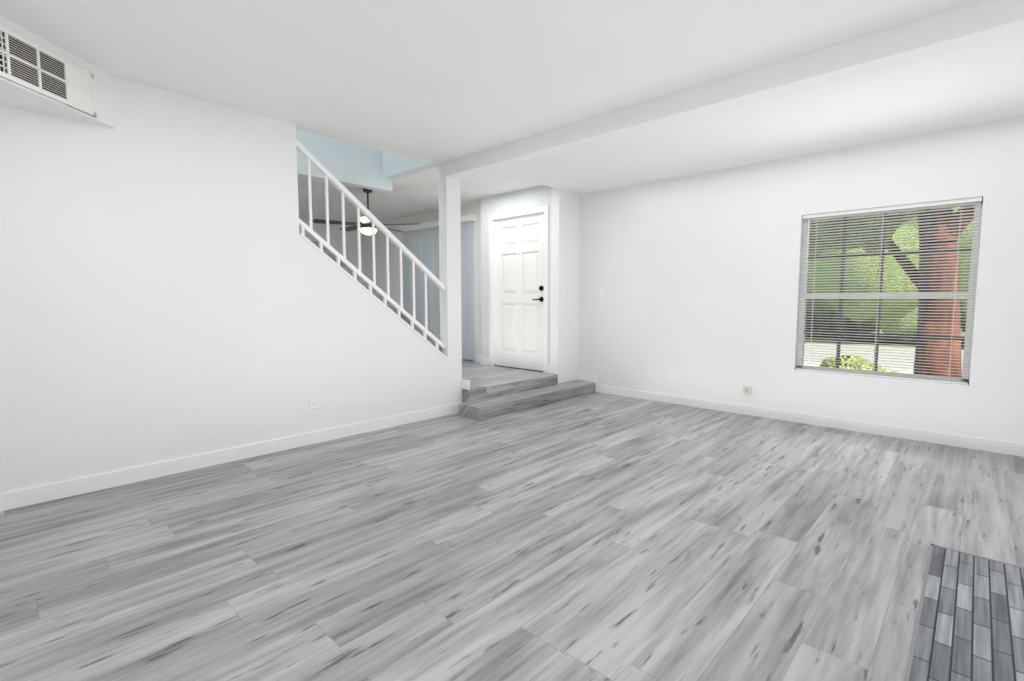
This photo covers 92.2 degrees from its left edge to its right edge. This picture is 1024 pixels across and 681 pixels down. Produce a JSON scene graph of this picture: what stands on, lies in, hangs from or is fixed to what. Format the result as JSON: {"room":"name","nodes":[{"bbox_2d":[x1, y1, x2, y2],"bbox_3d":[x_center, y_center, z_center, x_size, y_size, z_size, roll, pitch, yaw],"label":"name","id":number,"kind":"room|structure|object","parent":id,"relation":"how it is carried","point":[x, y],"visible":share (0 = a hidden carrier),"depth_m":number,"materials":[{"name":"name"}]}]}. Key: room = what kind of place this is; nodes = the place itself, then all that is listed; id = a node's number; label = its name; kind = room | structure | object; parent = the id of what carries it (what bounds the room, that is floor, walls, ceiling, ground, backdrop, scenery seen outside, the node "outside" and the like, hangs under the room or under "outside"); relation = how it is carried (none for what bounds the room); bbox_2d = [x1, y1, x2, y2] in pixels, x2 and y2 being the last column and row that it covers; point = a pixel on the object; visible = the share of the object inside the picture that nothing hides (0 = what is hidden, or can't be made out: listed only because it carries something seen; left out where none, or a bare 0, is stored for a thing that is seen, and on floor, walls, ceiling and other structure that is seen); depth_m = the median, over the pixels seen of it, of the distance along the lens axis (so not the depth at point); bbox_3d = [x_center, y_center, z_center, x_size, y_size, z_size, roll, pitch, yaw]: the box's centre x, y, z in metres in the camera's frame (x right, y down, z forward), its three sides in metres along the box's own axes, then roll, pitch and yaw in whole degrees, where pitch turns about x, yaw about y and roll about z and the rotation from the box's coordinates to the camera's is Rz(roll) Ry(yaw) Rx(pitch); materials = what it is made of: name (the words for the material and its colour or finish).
{"room":"empty living room","nodes":[
{"label":"empty living room","id":0,"kind":"room"},
{"bbox_2d":[0,15,116,127],"bbox_3d":[-2.394,-1.360,2.153,1.080,0.300,1.190,4,6,43],"label":"wall","id":1,"kind":"structure","parent":0,"point":[15,95],"depth_m":2.65,"materials":[{"name":"white paint"}]},
{"bbox_2d":[0,25,96,116],"bbox_3d":[-2.383,-1.359,2.402,0.012,0.233,0.800,0,5,1],"label":"air vent","id":2,"kind":"object","parent":1,"relation":"in","point":[26,63],"visible":1,"depth_m":2.51,"materials":[{"name":"white metal"}]},
{"bbox_2d":[0,77,461,493],"bbox_3d":[-1.941,-0.384,3.590,0.120,2.480,4.020,4,6,43],"label":"wall","id":3,"kind":"structure","parent":0,"point":[174,284],"depth_m":3.22,"materials":[{"name":"white paint"}]},
{"bbox_2d":[0,405,448,511],"bbox_3d":[-1.903,0.809,3.632,0.013,0.095,3.690,4,6,43],"label":"baseboard","id":4,"kind":"structure","parent":3,"relation":"attached to","point":[39,494],"depth_m":3.34,"materials":[{"name":"white wood"}]},
{"bbox_2d":[310,399,318,413],"bbox_3d":[-1.585,0.530,3.949,0.008,0.116,0.072,4,6,43],"label":"outlet","id":5,"kind":"object","parent":3,"relation":"attached to","point":[314,406],"visible":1,"depth_m":3.95,"materials":[{"name":"white plastic"}]},
{"bbox_2d":[299,226,441,351],"bbox_3d":[-1.193,-0.365,4.444,0.008,1.170,1.501,4,6,43],"label":"trim","id":6,"kind":"structure","parent":3,"relation":"attached to","point":[359,279],"depth_m":4.33,"materials":[{"name":"white paint"}]},
{"bbox_2d":[299,233,448,360],"bbox_3d":[-1.178,-0.317,4.405,0.136,1.116,1.461,4,6,43],"label":"trim","id":7,"kind":"structure","parent":3,"relation":"on","point":[363,287],"depth_m":4.24,"materials":[{"name":"white wood"}]},
{"bbox_2d":[296,139,444,349],"bbox_3d":[-1.182,-0.718,4.369,0.048,1.753,1.473,4,6,43],"label":"stair railing","id":8,"kind":"object","parent":7,"relation":"on","point":[343,190],"depth_m":4.25,"materials":[{"name":"white wood"}]},
{"bbox_2d":[449,402,462,414],"bbox_3d":[-0.573,0.694,5.033,0.013,0.095,0.180,4,6,43],"label":"baseboard","id":9,"kind":"structure","parent":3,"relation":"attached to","point":[454,408],"depth_m":5.01,"materials":[{"name":"white wood"}]},
{"bbox_2d":[299,217,363,273],"bbox_3d":[-4.785,-0.853,7.354,0.120,2.320,5.620,4,6,43],"label":"wall","id":10,"kind":"structure","parent":0,"point":[335,234],"depth_m":8.98,"materials":[{"name":"white paint"}]},
{"bbox_2d":[296,129,392,191],"bbox_3d":[-2.611,-1.827,4.294,0.120,4.760,4.050,4,6,43],"label":"wall","id":11,"kind":"structure","parent":0,"point":[349,164],"depth_m":5.13,"materials":[{"name":"blue paint"}]},
{"bbox_2d":[382,151,437,179],"bbox_3d":[-1.051,-3.025,5.085,0.930,2.500,0.120,4,6,43],"label":"wall","id":12,"kind":"structure","parent":0,"point":[395,166],"depth_m":5.25,"materials":[{"name":"blue paint"}]},
{"bbox_2d":[297,167,540,222],"bbox_3d":[-3.007,-1.938,5.662,4.900,0.120,5.740,4,6,43],"label":"ceiling","id":13,"kind":"structure","parent":0,"point":[414,193],"depth_m":6.59,"materials":[{"name":"paint"}]},
{"bbox_2d":[313,188,419,234],"bbox_3d":[-1.864,-1.638,6.287,1.218,0.580,1.280,4,6,43],"label":"ceiling fan","id":14,"kind":"object","parent":13,"relation":"hanging from","point":[365,225],"visible":0.73,"depth_m":6.18,"materials":[{"name":"brown metal"}]},
{"bbox_2d":[363,201,480,360],"bbox_3d":[-1.578,-0.928,8.269,3.520,2.320,0.120,4,6,43],"label":"wall","id":15,"kind":"structure","parent":0,"point":[474,208],"depth_m":8.43,"materials":[{"name":"white paint"}]},
{"bbox_2d":[400,214,475,359],"bbox_3d":[-1.204,-0.813,7.785,1.800,2.110,0.079,4,6,43],"label":"vertical blinds","id":16,"kind":"object","parent":15,"relation":"attached to","point":[418,241],"visible":0.5,"depth_m":7.81,"materials":[{"name":"white"}]},
{"bbox_2d":[474,355,488,362],"bbox_3d":[-0.450,0.276,7.205,0.290,0.095,0.013,4,6,43],"label":"baseboard","id":17,"kind":"structure","parent":15,"relation":"attached to","point":[476,358],"depth_m":7.21,"materials":[{"name":"white wood"}]},
{"bbox_2d":[0,0,983,164],"bbox_3d":[-0.204,-1.546,1.724,5.070,0.140,3.840,4,6,43],"label":"ceiling","id":18,"kind":"structure","parent":0,"point":[438,82],"depth_m":2.64,"materials":[{"name":"paint"}]},
{"bbox_2d":[438,0,1023,179],"bbox_3d":[1.177,-1.600,3.185,5.070,0.270,0.180,4,6,43],"label":"beam","id":19,"kind":"structure","parent":18,"relation":"attached to","point":[978,24],"depth_m":2.77,"materials":[{"name":"paint"}]},
{"bbox_2d":[462,360,557,402],"bbox_3d":[-3.007,0.553,5.866,4.900,0.240,5.740,4,6,43],"label":"floor","id":20,"kind":"structure","parent":0,"point":[487,381],"depth_m":5.74,"materials":[{"name":"laminate"}]},
{"bbox_2d":[0,392,1023,680],"bbox_3d":[0.555,0.980,2.736,5.070,0.100,6.050,4,6,43],"label":"floor","id":21,"kind":"structure","parent":0,"point":[596,536],"depth_m":2.24,"materials":[{"name":"laminate"}]},
{"bbox_2d":[904,544,1023,680],"bbox_3d":[1.760,1.044,1.306,1.087,0.006,1.785,4,6,43],"label":"tile","id":22,"kind":"structure","parent":21,"relation":"on","point":[969,624],"depth_m":1.76,"materials":[{"name":"tile"}]},
{"bbox_2d":[481,185,551,365],"bbox_3d":[0.070,-0.786,6.538,1.260,2.320,0.140,4,6,43],"label":"wall","id":23,"kind":"structure","parent":0,"point":[532,197],"depth_m":6.59,"materials":[{"name":"white paint"}]},
{"bbox_2d":[489,205,548,372],"bbox_3d":[0.115,-0.653,6.495,1.044,2.062,0.156,4,6,43],"label":"door frame","id":24,"kind":"structure","parent":23,"relation":"attached to","point":[530,211],"depth_m":6.45,"materials":[{"name":"white wood"}]},
{"bbox_2d":[495,213,543,370],"bbox_3d":[0.092,-0.622,6.473,0.908,1.988,0.098,4,6,43],"label":"entry door","id":25,"kind":"structure","parent":23,"relation":"in","point":[519,281],"depth_m":6.48,"materials":[{"name":"white paint"}]},
{"bbox_2d":[460,380,595,419],"bbox_3d":[0.223,0.635,5.605,0.400,0.120,2.010,4,6,43],"label":"step","id":26,"kind":"structure","parent":0,"point":[494,406],"depth_m":5.28,"materials":[{"name":"laminate"}]},
{"bbox_2d":[550,188,579,383],"bbox_3d":[0.667,-0.696,6.172,0.120,2.440,0.420,4,6,43],"label":"wall","id":27,"kind":"structure","parent":0,"point":[565,222],"depth_m":6.08,"materials":[{"name":"white paint"}]},
{"bbox_2d":[492,35,1023,194],"bbox_3d":[2.023,-1.714,3.905,4.840,0.140,2.040,4,6,43],"label":"ceiling","id":28,"kind":"structure","parent":0,"point":[979,85],"depth_m":3.69,"materials":[{"name":"paint"}]},
{"bbox_2d":[578,116,1023,443],"bbox_3d":[2.625,-0.568,4.726,4.960,2.660,0.160,4,6,43],"label":"wall","id":29,"kind":"structure","parent":0,"point":[697,277],"depth_m":4.73,"materials":[{"name":"white paint"}]},
{"bbox_2d":[647,368,653,377],"bbox_3d":[1.594,0.374,5.666,0.072,0.116,0.008,4,6,43],"label":"outlet","id":30,"kind":"object","parent":29,"relation":"attached to","point":[650,372],"visible":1,"depth_m":5.66,"materials":[{"name":"white plastic"}]},
{"bbox_2d":[670,370,675,380],"bbox_3d":[1.790,0.389,5.481,0.072,0.116,0.008,4,6,43],"label":"outlet","id":31,"kind":"object","parent":29,"relation":"attached to","point":[672,375],"visible":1,"depth_m":5.48,"materials":[{"name":"white plastic"}]},
{"bbox_2d":[743,386,750,393],"bbox_3d":[2.357,0.499,4.938,0.070,0.070,0.028,4,6,43],"label":"outlet","id":32,"kind":"object","parent":29,"relation":"attached to","point":[746,390],"visible":0.98,"depth_m":4.93,"materials":[{"name":"beige plastic"}]},
{"bbox_2d":[577,373,1023,456],"bbox_3d":[2.554,0.655,4.773,4.690,0.215,0.015,4,6,43],"label":"baseboard","id":33,"kind":"structure","parent":29,"relation":"attached to","point":[984,444],"depth_m":4.46,"materials":[{"name":"white wood"}]},
{"bbox_2d":[794,198,982,385],"bbox_3d":[3.151,-0.403,4.224,1.210,1.446,0.135,4,6,43],"label":"window","id":34,"kind":"structure","parent":29,"relation":"in","point":[966,353],"depth_m":4.16,"materials":[{"name":"white plastic"}]},
{"bbox_2d":[803,205,971,376],"bbox_3d":[3.176,-0.406,4.251,1.120,1.355,0.006,4,6,43],"label":"window panel","id":35,"kind":"object","parent":34,"relation":"attached to","point":[892,300],"visible":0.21,"depth_m":4.20,"materials":[{"name":"clear glass"}]},
{"bbox_2d":[796,197,981,384],"bbox_3d":[3.126,-0.404,4.197,1.198,1.435,0.048,4,6,43],"label":"window blinds","id":36,"kind":"object","parent":34,"relation":"attached to","point":[929,205],"visible":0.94,"depth_m":4.13,"materials":[{"name":"white plastic"}]},
{"label":"outside","id":37,"kind":"structure","parent":0,"visible":0},
{"bbox_2d":[431,312,964,373],"bbox_3d":[22.443,-0.641,23.768,80.000,0.200,54.660,4,6,43],"label":"ground","id":38,"kind":"structure","parent":37,"point":[905,366],"depth_m":11.78,"materials":[{"name":"beige concrete"}]},
{"bbox_2d":[468,207,973,344],"bbox_3d":[7.989,-2.142,17.032,30.812,4.586,6.771,4,6,43],"label":"hedge","id":39,"kind":"object","parent":38,"relation":"on","point":[904,340],"depth_m":12.78,"materials":[{"name":"green plant"}]},
{"bbox_2d":[820,354,899,372],"bbox_3d":[3.721,0.470,5.300,0.866,0.635,0.679,4,6,43],"label":"bush","id":40,"kind":"object","parent":38,"relation":"on","point":[882,369],"depth_m":5.19,"materials":[{"name":"green plant"}]},
{"bbox_2d":[809,205,974,377],"bbox_3d":[4.664,-2.155,6.313,5.972,5.682,3.420,4,6,43],"label":"tree","id":41,"kind":"object","parent":38,"relation":"on","point":[932,357],"depth_m":5.64,"materials":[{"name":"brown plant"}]}
]}

